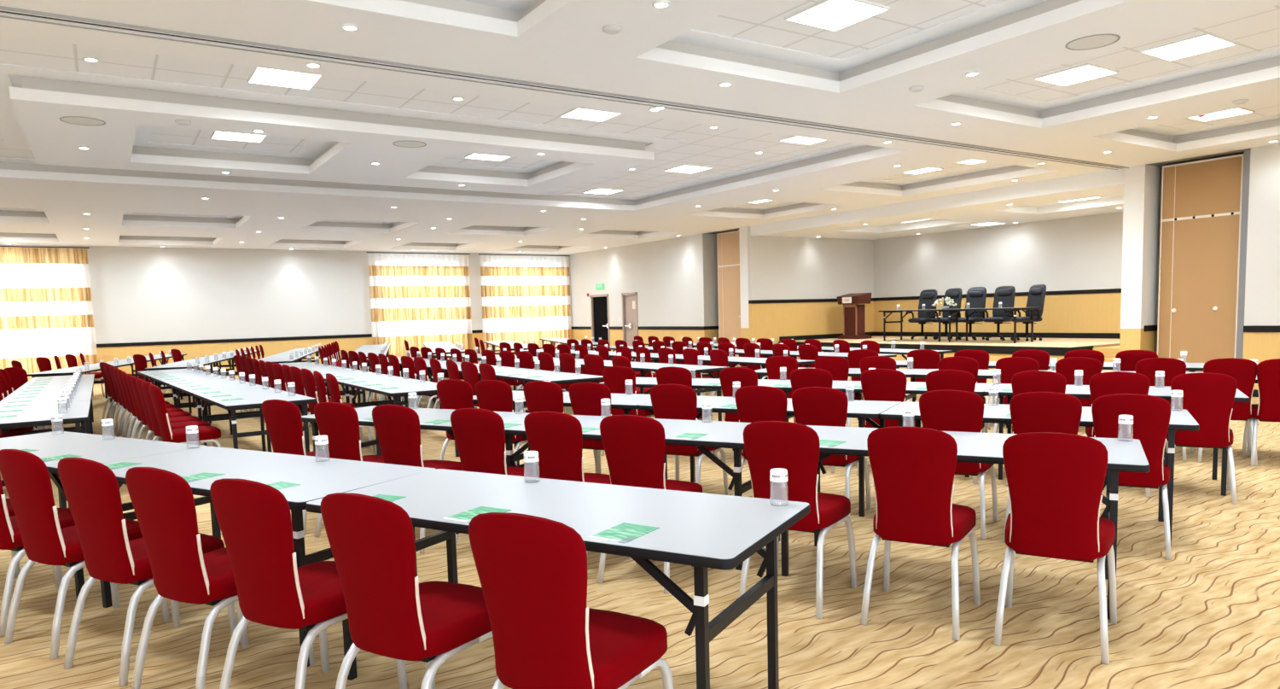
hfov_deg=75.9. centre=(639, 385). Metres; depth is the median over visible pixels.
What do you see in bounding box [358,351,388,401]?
banquet chair
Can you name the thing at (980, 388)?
folding table
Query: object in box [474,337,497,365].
banquet chair
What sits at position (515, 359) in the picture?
water glass
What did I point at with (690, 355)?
banquet chair
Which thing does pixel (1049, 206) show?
ceiling
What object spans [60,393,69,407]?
water glass
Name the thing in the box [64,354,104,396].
banquet chair
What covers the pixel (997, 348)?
stage platform
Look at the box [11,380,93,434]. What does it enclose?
folding table
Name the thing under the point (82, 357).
banquet chair
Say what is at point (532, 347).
banquet chair
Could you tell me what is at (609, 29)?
smoke detector
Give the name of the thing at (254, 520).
banquet chair
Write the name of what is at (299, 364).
folding table
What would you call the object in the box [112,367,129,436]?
banquet chair
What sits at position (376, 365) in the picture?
water glass
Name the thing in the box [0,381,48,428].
banquet chair
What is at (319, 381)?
banquet chair
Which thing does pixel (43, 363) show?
banquet chair
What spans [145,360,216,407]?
folding table
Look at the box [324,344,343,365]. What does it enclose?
banquet chair
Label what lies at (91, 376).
folding table
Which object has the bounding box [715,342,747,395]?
banquet chair
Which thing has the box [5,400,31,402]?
brochure
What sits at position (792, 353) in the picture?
folding table
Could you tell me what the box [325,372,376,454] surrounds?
banquet chair
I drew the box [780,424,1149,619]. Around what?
folding table
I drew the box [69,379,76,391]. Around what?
water glass
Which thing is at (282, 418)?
banquet chair
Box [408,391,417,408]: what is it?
water glass
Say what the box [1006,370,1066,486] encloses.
banquet chair
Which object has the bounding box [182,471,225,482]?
brochure
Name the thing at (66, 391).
water glass
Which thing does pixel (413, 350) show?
banquet chair
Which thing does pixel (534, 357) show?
folding table
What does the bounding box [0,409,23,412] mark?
brochure
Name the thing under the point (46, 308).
curtain
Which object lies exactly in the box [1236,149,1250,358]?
trim
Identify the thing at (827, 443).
brochure
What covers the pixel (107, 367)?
banquet chair
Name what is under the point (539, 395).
banquet chair
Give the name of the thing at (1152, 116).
recessed light
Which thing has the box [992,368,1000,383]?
water glass
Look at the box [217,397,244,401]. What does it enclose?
brochure
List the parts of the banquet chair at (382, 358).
backrest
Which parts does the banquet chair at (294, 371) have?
backrest, seat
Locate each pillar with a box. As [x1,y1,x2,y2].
[738,226,749,338]
[1119,164,1162,353]
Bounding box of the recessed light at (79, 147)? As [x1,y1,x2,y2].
[77,145,89,149]
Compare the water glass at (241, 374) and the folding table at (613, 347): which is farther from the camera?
the folding table at (613, 347)
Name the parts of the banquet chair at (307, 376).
backrest, seat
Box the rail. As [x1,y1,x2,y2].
[1143,324,1157,331]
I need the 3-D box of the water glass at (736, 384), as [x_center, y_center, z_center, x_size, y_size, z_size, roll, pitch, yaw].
[0.814,0.031,6.910,0.069,0.132,0.069,-1,5,2]
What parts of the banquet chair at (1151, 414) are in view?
backrest, seat, seat, leg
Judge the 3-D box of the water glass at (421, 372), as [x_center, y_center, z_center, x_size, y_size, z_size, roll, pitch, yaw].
[-2.527,-0.113,9.538,0.069,0.132,0.069,0,5,17]
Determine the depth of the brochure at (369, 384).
9.28 m
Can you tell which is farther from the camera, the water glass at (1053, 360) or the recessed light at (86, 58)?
the water glass at (1053, 360)
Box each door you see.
[590,293,610,350]
[621,291,638,352]
[1157,153,1244,372]
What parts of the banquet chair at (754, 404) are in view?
leg, backrest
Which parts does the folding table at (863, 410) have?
leg, leg, leg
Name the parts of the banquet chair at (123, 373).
backrest, leg, leg, seat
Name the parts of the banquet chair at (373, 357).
backrest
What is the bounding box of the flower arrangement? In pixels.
[930,296,956,308]
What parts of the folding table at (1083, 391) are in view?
leg, leg, leg, leg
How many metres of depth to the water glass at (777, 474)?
3.07 m
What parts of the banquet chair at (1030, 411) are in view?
leg, backrest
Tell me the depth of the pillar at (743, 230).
21.44 m
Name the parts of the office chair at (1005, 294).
armrest, seat, backrest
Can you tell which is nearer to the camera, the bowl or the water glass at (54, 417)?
the water glass at (54, 417)
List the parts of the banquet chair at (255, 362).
backrest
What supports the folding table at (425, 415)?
on the floor
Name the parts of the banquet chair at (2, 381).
backrest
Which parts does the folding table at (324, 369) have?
leg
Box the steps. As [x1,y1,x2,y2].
[1092,345,1119,371]
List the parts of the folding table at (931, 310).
leg, leg, leg, leg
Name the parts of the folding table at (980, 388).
leg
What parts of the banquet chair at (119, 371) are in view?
backrest, leg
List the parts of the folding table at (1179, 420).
leg, leg, leg, leg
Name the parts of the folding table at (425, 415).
leg, leg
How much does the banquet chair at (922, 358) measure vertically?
0.943 m
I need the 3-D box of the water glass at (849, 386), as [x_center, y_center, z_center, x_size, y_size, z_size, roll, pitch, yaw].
[1.647,0.050,6.439,0.069,0.132,0.069,3,7,42]
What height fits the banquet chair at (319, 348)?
0.943 m
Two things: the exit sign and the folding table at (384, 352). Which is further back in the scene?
the exit sign
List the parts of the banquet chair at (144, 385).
backrest, seat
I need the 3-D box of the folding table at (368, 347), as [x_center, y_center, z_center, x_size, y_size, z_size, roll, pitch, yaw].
[-6.963,-0.620,21.494,0.790,0.746,2.078,-3,5,-16]
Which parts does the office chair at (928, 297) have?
seat, backrest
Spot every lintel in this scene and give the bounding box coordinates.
[0,244,75,248]
[374,250,458,254]
[483,252,560,255]
[589,248,608,295]
[620,244,637,292]
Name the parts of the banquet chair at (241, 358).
backrest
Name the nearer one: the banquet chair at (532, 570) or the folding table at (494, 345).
the banquet chair at (532, 570)
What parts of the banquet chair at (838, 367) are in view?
backrest, leg, seat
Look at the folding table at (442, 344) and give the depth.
22.56 m
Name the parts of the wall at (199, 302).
baseboard, rail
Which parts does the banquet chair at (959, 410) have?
backrest, seat, leg, seat, leg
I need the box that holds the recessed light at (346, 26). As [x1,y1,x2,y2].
[341,23,358,30]
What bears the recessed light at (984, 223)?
in the ceiling at (1049, 206)
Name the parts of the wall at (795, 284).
rail, baseboard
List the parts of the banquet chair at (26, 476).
leg, backrest, leg, seat, seat, leg, leg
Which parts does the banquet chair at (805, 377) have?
backrest, leg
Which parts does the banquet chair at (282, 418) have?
backrest, leg, seat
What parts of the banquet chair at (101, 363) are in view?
backrest, leg, leg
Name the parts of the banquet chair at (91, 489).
leg, backrest, leg, seat, seat, leg, leg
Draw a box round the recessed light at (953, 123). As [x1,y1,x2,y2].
[950,122,961,124]
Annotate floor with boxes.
[0,358,1279,688]
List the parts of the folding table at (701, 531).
leg, leg, leg, leg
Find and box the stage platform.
[778,335,1120,370]
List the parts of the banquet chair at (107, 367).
backrest, leg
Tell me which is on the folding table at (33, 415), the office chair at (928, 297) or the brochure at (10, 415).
the brochure at (10, 415)
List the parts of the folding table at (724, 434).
leg, leg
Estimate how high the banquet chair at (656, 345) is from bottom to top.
0.943 m
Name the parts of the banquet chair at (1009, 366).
leg, backrest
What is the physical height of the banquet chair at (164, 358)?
0.943 m
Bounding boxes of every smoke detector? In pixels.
[174,119,191,125]
[602,24,622,34]
[908,85,925,92]
[1232,98,1248,104]
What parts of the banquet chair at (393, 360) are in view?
backrest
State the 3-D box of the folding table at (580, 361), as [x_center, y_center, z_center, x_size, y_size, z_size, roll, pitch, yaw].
[-0.893,-0.010,12.821,0.790,0.746,1.980,-5,6,-37]
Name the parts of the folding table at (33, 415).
leg, leg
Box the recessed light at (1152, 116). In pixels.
[1146,115,1158,118]
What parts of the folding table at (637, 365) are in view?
leg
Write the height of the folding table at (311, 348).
0.746 m
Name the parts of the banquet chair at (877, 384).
backrest, seat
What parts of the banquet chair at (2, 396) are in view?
backrest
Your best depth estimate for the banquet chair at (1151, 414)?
4.71 m
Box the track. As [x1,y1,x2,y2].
[0,5,1128,169]
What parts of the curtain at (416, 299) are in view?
rod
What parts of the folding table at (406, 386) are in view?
leg, leg, leg, leg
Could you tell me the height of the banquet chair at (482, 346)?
0.943 m
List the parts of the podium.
sign plate, trim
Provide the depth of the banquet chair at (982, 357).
9.66 m
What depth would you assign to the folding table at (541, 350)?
16.80 m
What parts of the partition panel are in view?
panel, panel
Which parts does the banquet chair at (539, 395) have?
backrest, leg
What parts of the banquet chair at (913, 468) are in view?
leg, leg, backrest, seat, seat, leg, leg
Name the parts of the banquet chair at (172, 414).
backrest, leg, seat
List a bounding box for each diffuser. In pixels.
[667,165,709,173]
[974,222,1000,225]
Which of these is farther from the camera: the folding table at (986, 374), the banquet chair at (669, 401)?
the folding table at (986, 374)
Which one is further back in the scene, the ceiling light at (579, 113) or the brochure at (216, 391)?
the ceiling light at (579, 113)
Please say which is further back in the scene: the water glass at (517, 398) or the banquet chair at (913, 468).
the water glass at (517, 398)
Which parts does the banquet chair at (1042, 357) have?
backrest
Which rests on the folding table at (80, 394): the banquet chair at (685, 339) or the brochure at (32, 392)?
the brochure at (32, 392)
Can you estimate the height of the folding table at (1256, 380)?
0.746 m
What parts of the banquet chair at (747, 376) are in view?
leg, backrest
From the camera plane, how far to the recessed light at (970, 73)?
7.61 m
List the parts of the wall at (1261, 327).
baseboard, rail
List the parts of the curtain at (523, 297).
rod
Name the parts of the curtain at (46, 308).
rod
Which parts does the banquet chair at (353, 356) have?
backrest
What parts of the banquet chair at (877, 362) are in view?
backrest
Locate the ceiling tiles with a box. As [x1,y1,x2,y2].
[0,0,1279,221]
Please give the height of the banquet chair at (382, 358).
0.943 m
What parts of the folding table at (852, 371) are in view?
leg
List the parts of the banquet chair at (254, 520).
leg, backrest, seat, seat, leg, leg, leg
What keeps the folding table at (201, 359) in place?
on the floor
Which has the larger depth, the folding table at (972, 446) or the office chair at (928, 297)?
the office chair at (928, 297)
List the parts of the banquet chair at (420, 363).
leg, backrest, leg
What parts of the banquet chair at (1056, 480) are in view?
leg, leg, seat, backrest, seat, leg, leg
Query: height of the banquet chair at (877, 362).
0.943 m
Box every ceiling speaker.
[59,116,105,125]
[392,139,426,147]
[1064,33,1120,50]
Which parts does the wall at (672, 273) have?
rail, rail, rail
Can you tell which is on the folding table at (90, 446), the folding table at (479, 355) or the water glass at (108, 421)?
the water glass at (108, 421)
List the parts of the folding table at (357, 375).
leg, leg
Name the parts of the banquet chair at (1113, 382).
seat, backrest, leg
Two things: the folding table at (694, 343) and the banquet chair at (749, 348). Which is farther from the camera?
the folding table at (694, 343)
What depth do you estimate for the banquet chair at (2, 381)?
10.83 m
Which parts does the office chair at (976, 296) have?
seat, backrest, armrest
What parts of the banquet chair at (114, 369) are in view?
backrest, leg, leg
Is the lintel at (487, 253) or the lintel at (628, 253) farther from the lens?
the lintel at (487, 253)
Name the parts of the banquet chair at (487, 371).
backrest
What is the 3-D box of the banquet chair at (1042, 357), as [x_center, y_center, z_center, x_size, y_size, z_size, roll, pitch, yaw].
[4.579,0.033,9.589,0.472,0.943,0.538,1,6,30]
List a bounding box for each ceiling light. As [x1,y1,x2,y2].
[210,131,266,142]
[246,67,322,90]
[463,153,509,161]
[558,107,621,122]
[581,187,623,194]
[663,163,713,173]
[748,199,770,203]
[779,135,826,145]
[784,0,890,31]
[903,167,943,174]
[956,159,985,164]
[1032,62,1119,86]
[1139,31,1238,61]
[1187,107,1254,122]
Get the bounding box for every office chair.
[905,289,937,339]
[928,287,962,339]
[952,286,986,340]
[979,285,1015,340]
[1008,284,1046,341]
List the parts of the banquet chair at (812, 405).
backrest, seat, leg, seat, leg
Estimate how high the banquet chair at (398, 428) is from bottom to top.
0.943 m
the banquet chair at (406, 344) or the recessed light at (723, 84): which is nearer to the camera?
the recessed light at (723, 84)
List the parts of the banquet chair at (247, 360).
backrest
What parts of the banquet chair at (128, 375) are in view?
backrest, leg, seat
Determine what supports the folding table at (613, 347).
on the floor
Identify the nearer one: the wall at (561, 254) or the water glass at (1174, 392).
the water glass at (1174, 392)
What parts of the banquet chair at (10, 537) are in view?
backrest, leg, seat, seat, leg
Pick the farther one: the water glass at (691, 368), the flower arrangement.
the flower arrangement
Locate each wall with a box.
[75,245,374,380]
[458,252,483,361]
[560,254,572,338]
[569,233,709,360]
[707,233,719,348]
[747,226,873,343]
[873,211,1122,338]
[1242,143,1279,396]
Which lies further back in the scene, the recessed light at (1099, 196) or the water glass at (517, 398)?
the recessed light at (1099, 196)
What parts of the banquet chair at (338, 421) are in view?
leg, backrest, seat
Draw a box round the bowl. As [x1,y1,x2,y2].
[940,305,948,308]
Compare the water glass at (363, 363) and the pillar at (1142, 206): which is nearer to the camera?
the water glass at (363, 363)
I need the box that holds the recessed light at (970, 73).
[965,71,978,75]
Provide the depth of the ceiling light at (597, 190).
15.85 m
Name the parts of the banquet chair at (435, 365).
backrest, leg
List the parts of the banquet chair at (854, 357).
backrest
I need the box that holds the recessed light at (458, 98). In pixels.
[452,96,464,100]
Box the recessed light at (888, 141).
[882,139,892,143]
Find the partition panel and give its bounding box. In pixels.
[716,230,740,356]
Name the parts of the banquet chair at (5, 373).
backrest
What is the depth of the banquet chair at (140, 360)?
15.94 m
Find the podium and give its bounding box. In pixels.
[837,292,871,338]
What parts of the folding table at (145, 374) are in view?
leg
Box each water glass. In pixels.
[51,414,63,434]
[57,397,68,413]
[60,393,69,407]
[63,389,71,398]
[64,385,73,399]
[67,382,75,395]
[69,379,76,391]
[101,418,115,439]
[186,424,199,448]
[228,370,235,380]
[238,372,245,383]
[249,373,255,385]
[261,377,268,389]
[273,379,281,392]
[287,382,295,395]
[314,435,329,461]
[361,362,367,372]
[375,364,381,374]
[387,366,393,371]
[402,367,409,378]
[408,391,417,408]
[419,370,425,382]
[437,372,443,377]
[514,358,519,368]
[514,395,523,413]
[523,450,540,482]
[543,378,550,381]
[575,363,581,374]
[600,398,610,418]
[625,379,633,394]
[640,353,645,362]
[668,354,673,364]
[689,366,695,370]
[702,401,712,422]
[733,381,740,397]
[769,467,788,506]
[779,366,786,375]
[845,383,854,401]
[902,407,914,426]
[988,386,998,405]
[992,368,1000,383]
[1049,357,1056,364]
[1074,369,1082,385]
[1112,358,1120,369]
[1117,414,1133,441]
[1154,371,1164,387]
[1170,389,1183,410]
[1180,350,1186,354]
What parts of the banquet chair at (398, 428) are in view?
backrest, leg, seat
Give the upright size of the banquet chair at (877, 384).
0.943 m
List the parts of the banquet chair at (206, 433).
backrest, leg, seat, leg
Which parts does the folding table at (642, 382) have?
leg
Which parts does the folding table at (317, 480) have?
leg, leg, leg, leg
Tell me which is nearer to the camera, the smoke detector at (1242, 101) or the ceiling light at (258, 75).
the ceiling light at (258, 75)
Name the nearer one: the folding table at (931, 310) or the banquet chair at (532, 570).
the banquet chair at (532, 570)
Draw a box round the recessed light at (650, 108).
[648,107,660,110]
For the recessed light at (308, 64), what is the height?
0.014 m
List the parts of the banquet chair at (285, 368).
backrest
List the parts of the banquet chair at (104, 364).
backrest, leg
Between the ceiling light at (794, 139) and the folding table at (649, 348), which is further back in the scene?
the folding table at (649, 348)
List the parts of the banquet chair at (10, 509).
seat, leg, leg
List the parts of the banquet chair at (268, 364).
backrest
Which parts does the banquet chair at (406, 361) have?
backrest, leg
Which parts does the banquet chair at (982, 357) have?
backrest, leg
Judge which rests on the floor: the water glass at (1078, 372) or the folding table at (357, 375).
the folding table at (357, 375)
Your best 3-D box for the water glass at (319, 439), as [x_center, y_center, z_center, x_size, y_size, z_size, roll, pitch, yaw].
[-1.680,0.330,4.333,0.069,0.132,0.069,-4,6,-23]
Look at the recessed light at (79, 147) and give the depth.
9.71 m
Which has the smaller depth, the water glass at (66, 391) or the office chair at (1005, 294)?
the water glass at (66, 391)
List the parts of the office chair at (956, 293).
seat, backrest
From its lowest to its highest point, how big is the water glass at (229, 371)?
0.132 m
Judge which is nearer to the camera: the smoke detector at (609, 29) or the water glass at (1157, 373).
the smoke detector at (609, 29)
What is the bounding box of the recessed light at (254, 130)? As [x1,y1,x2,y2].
[252,128,264,132]
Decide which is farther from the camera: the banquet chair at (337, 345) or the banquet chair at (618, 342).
the banquet chair at (337, 345)
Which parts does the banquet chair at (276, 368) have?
backrest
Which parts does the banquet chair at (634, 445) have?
leg, backrest, leg, seat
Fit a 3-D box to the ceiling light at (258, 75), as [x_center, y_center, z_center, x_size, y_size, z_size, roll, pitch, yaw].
[-3.449,-2.989,7.969,0.590,0.020,0.590,-5,6,-33]
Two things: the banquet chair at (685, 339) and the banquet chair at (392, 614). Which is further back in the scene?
the banquet chair at (685, 339)
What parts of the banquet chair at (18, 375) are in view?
backrest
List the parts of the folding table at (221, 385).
leg, leg, leg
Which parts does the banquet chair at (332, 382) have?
backrest, leg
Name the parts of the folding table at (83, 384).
leg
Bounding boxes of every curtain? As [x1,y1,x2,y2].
[0,245,99,380]
[366,251,472,360]
[478,253,571,355]
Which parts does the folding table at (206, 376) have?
leg, leg, leg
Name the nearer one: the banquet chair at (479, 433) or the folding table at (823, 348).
the banquet chair at (479, 433)
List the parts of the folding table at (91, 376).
leg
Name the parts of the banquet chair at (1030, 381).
backrest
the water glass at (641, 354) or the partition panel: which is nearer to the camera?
the water glass at (641, 354)
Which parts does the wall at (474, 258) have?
rail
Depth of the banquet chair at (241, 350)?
17.77 m
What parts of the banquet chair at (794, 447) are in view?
leg, leg, backrest, seat, leg, seat, leg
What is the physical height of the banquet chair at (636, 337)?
0.943 m
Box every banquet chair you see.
[0,368,55,429]
[0,372,52,428]
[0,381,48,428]
[0,426,29,431]
[0,430,24,437]
[0,448,170,658]
[0,475,112,635]
[4,366,63,426]
[5,498,57,587]
[11,360,23,368]
[36,356,52,372]
[53,354,61,369]
[57,457,237,686]
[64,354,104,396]
[79,352,103,378]
[99,361,137,420]
[103,363,120,427]
[104,364,124,428]
[109,366,126,435]
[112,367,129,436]
[116,369,169,436]
[121,371,175,437]
[125,373,183,438]
[125,466,314,688]
[129,375,194,444]
[133,354,173,400]
[135,378,203,445]
[140,381,213,446]
[148,384,221,447]
[149,352,156,366]
[160,350,167,393]
[170,349,201,370]
[209,477,407,688]
[233,354,246,410]
[238,355,252,412]
[240,348,245,356]
[244,357,258,411]
[245,347,250,357]
[250,346,255,358]
[251,358,264,420]
[255,345,261,359]
[258,360,270,387]
[259,344,265,358]
[261,399,325,533]
[265,360,303,423]
[271,362,318,426]
[281,364,331,406]
[289,366,331,436]
[300,368,354,450]
[313,370,373,453]
[314,401,383,536]
[318,346,343,367]
[320,345,343,386]
[320,492,492,688]
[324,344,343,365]
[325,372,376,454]
[326,343,351,368]
[328,343,351,367]
[331,342,342,360]
[332,341,342,359]
[334,341,342,358]
[340,349,377,399]
[348,350,386,401]
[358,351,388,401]
[367,352,408,405]
[372,404,462,552]
[378,353,418,407]
[388,354,430,407]
[400,355,433,407]
[404,339,422,358]
[409,346,420,375]
[413,356,436,407]
[420,347,443,395]
[429,358,476,408]
[435,347,448,378]
[436,378,506,459]
[446,360,459,379]
[450,348,463,379]
[450,407,535,545]
[460,361,479,407]
[465,349,481,379]
[468,512,674,688]
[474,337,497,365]
[474,379,528,465]
[478,363,528,410]
[479,339,500,366]
[481,349,520,389]
[499,342,517,386]
[499,350,523,389]
[513,342,523,387]
[516,351,534,389]
[523,380,597,472]
[523,411,610,553]
[527,343,540,369]
[537,352,567,411]
[542,343,560,372]
[557,343,579,373]
[558,353,576,391]
[566,338,578,358]
[568,382,611,473]
[574,344,587,374]
[581,338,593,350]
[583,354,604,382]
[595,345,609,360]
[597,339,610,360]
[597,414,702,593]
[600,366,654,455]
[611,355,651,394]
[615,339,635,361]
[616,345,652,377]
[632,340,654,362]
[634,335,643,341]
[635,346,656,377]
[647,336,658,353]
[650,384,728,494]
[651,340,666,372]
[655,366,715,453]
[657,347,675,363]
[663,336,674,347]
[671,341,705,373]
[681,336,693,347]
[682,348,712,395]
[695,341,716,395]
[698,337,712,348]
[709,349,728,395]
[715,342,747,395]
[717,337,739,366]
[717,366,757,459]
[733,385,787,495]
[735,337,750,366]
[738,420,857,618]
[743,343,767,378]
[756,337,773,367]
[765,355,798,398]
[771,343,790,356]
[780,338,802,367]
[790,367,847,472]
[791,386,871,517]
[797,343,818,367]
[804,338,821,351]
[814,355,861,426]
[832,339,850,380]
[845,349,878,422]
[856,368,915,474]
[859,355,906,401]
[860,340,899,368]
[860,425,980,639]
[907,349,940,401]
[919,389,998,539]
[925,369,987,483]
[938,356,987,432]
[954,349,994,429]
[993,356,1039,432]
[993,431,1117,663]
[1002,391,1082,541]
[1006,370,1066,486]
[1011,349,1049,425]
[1055,356,1101,406]
[1064,349,1104,370]
[1085,371,1150,497]
[1091,393,1171,559]
[1115,349,1157,371]
[1135,357,1186,460]
[1165,372,1237,504]
[1190,357,1257,465]
[1241,358,1279,465]
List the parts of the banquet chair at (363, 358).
backrest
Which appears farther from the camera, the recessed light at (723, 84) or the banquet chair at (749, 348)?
the banquet chair at (749, 348)
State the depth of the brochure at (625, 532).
2.75 m
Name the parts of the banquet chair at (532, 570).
leg, backrest, seat, leg, leg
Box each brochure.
[0,404,27,407]
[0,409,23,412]
[0,414,17,417]
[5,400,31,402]
[11,395,34,398]
[15,392,38,395]
[20,448,37,451]
[40,453,81,461]
[105,461,139,469]
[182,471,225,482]
[198,390,220,393]
[208,394,232,396]
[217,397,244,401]
[266,481,300,488]
[359,417,372,420]
[360,384,383,385]
[373,494,405,500]
[377,386,399,389]
[420,419,450,424]
[442,506,511,522]
[503,423,521,428]
[581,426,599,432]
[587,522,659,542]
[672,432,708,439]
[704,383,720,384]
[718,404,736,407]
[771,384,790,386]
[819,439,846,447]
[913,387,926,389]
[1000,389,1012,391]
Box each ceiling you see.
[0,0,1279,254]
[704,227,738,233]
[760,184,1123,239]
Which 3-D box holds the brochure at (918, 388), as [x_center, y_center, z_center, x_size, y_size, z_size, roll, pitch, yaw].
[2.500,0.024,7.203,0.148,0.002,0.210,1,6,29]
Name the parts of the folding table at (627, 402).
leg, leg, leg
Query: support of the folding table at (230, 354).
on the floor
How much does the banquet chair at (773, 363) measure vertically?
0.943 m
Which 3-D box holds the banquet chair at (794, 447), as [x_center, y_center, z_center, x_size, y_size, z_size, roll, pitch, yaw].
[0.803,0.618,4.210,0.472,0.943,0.538,2,6,31]
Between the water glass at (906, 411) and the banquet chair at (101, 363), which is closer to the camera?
the water glass at (906, 411)
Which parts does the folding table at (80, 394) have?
leg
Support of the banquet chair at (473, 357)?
on the floor
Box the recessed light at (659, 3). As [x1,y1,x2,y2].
[652,0,669,7]
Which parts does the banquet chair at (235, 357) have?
backrest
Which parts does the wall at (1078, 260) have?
baseboard, rail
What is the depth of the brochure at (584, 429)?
5.24 m
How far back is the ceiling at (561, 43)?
9.39 m
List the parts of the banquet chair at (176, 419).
backrest, leg, seat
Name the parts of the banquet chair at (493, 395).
backrest, seat, leg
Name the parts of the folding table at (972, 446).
leg, leg, leg, leg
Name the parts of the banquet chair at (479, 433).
leg, backrest, seat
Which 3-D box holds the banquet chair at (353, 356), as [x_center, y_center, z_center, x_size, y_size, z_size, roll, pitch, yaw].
[-4.965,-0.180,14.885,0.538,0.943,0.472,-6,7,-41]
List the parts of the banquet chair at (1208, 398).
seat, seat, backrest, leg, leg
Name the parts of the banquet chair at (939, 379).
backrest, leg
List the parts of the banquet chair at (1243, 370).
leg, backrest, leg, seat, leg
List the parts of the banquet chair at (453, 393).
leg, backrest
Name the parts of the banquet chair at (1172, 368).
backrest, leg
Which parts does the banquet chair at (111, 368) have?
backrest, leg, leg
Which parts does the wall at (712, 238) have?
rail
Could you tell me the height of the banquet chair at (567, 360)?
0.943 m
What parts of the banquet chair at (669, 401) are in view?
backrest, leg, seat, leg, seat, leg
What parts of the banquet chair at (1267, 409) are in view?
leg, leg, seat, backrest, seat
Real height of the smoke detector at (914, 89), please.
0.030 m
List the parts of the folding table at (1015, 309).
leg, leg, leg, leg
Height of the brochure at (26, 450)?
0.002 m
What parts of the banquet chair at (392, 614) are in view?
leg, backrest, seat, seat, leg, leg, leg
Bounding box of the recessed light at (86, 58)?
[82,56,98,62]
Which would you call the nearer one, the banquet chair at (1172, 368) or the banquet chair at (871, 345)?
the banquet chair at (1172, 368)
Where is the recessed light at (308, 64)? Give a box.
[305,62,320,67]
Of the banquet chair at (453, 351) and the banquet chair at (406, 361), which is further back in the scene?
the banquet chair at (453, 351)
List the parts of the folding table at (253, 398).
leg, leg, leg, leg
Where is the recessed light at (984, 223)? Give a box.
[969,221,1005,225]
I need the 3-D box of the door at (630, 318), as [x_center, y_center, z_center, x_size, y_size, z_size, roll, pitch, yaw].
[-0.246,-1.918,26.244,0.220,2.120,0.900,-5,6,-33]
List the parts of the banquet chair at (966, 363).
backrest, leg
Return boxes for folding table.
[0,389,93,433]
[0,400,91,435]
[0,430,207,599]
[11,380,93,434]
[24,373,94,430]
[27,366,112,403]
[69,360,138,404]
[100,446,436,666]
[104,356,167,386]
[130,353,186,386]
[137,368,209,414]
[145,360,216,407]
[151,372,233,434]
[168,378,268,451]
[174,356,233,399]
[192,387,316,452]
[200,353,247,378]
[217,349,260,378]
[257,356,302,363]
[265,352,312,361]
[277,349,318,363]
[279,361,332,396]
[289,347,319,363]
[298,366,363,402]
[301,405,529,463]
[305,468,810,688]
[314,371,406,405]
[343,378,459,456]
[348,351,387,389]
[354,349,388,365]
[355,346,389,368]
[360,343,390,366]
[366,356,433,401]
[399,360,479,406]
[422,341,451,359]
[424,343,455,359]
[425,345,459,360]
[431,348,465,361]
[432,353,499,361]
[439,364,533,413]
[472,389,667,478]
[477,354,564,391]
[483,340,517,353]
[490,342,527,366]
[495,369,603,383]
[498,344,541,350]
[504,414,779,570]
[523,349,591,357]
[533,358,635,369]
[539,337,568,349]
[550,339,581,345]
[563,341,610,345]
[570,350,635,370]
[593,344,655,372]
[599,377,790,394]
[604,361,729,421]
[631,353,717,395]
[632,347,718,389]
[638,395,901,517]
[644,342,718,348]
[694,343,737,348]
[697,355,814,395]
[700,349,798,389]
[755,367,927,401]
[761,345,856,378]
[768,351,896,358]
[773,380,994,477]
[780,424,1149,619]
[828,347,952,400]
[878,308,958,341]
[879,401,1199,546]
[895,360,1007,428]
[913,368,1111,382]
[942,307,1040,343]
[983,383,1249,495]
[1048,361,1204,372]
[1125,371,1257,383]
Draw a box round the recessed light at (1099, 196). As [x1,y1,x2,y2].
[1060,196,1102,202]
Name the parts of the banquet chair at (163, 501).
leg, backrest, seat, seat, leg, leg, leg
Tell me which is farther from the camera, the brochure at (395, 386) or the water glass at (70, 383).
the water glass at (70, 383)
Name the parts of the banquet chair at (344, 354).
backrest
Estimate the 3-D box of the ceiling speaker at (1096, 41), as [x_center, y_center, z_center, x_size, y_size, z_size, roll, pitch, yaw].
[3.749,-2.847,6.799,0.400,0.006,0.400,-5,6,-33]
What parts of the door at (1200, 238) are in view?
panel, panel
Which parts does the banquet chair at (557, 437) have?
backrest, seat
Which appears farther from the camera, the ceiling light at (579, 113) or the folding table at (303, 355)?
the folding table at (303, 355)
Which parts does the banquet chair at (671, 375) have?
backrest, seat, leg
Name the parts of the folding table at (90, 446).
leg, leg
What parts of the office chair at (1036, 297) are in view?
armrest, seat, armrest, backrest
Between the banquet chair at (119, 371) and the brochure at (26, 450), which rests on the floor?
the banquet chair at (119, 371)
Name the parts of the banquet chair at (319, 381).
backrest, leg, leg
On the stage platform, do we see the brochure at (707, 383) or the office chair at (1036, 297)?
the office chair at (1036, 297)
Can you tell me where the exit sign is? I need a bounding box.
[595,283,604,289]
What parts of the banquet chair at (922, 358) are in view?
backrest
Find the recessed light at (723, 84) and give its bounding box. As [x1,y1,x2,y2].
[718,81,732,86]
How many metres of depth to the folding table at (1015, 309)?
17.70 m
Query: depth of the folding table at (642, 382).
8.46 m
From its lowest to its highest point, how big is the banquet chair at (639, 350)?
0.943 m
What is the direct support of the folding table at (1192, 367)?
on the floor
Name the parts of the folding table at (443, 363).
leg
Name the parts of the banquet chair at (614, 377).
backrest, seat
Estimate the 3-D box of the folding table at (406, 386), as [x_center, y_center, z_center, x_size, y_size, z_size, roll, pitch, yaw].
[-2.678,0.358,9.246,0.790,0.746,1.930,-5,6,-33]
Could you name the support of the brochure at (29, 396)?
on the folding table at (80, 394)

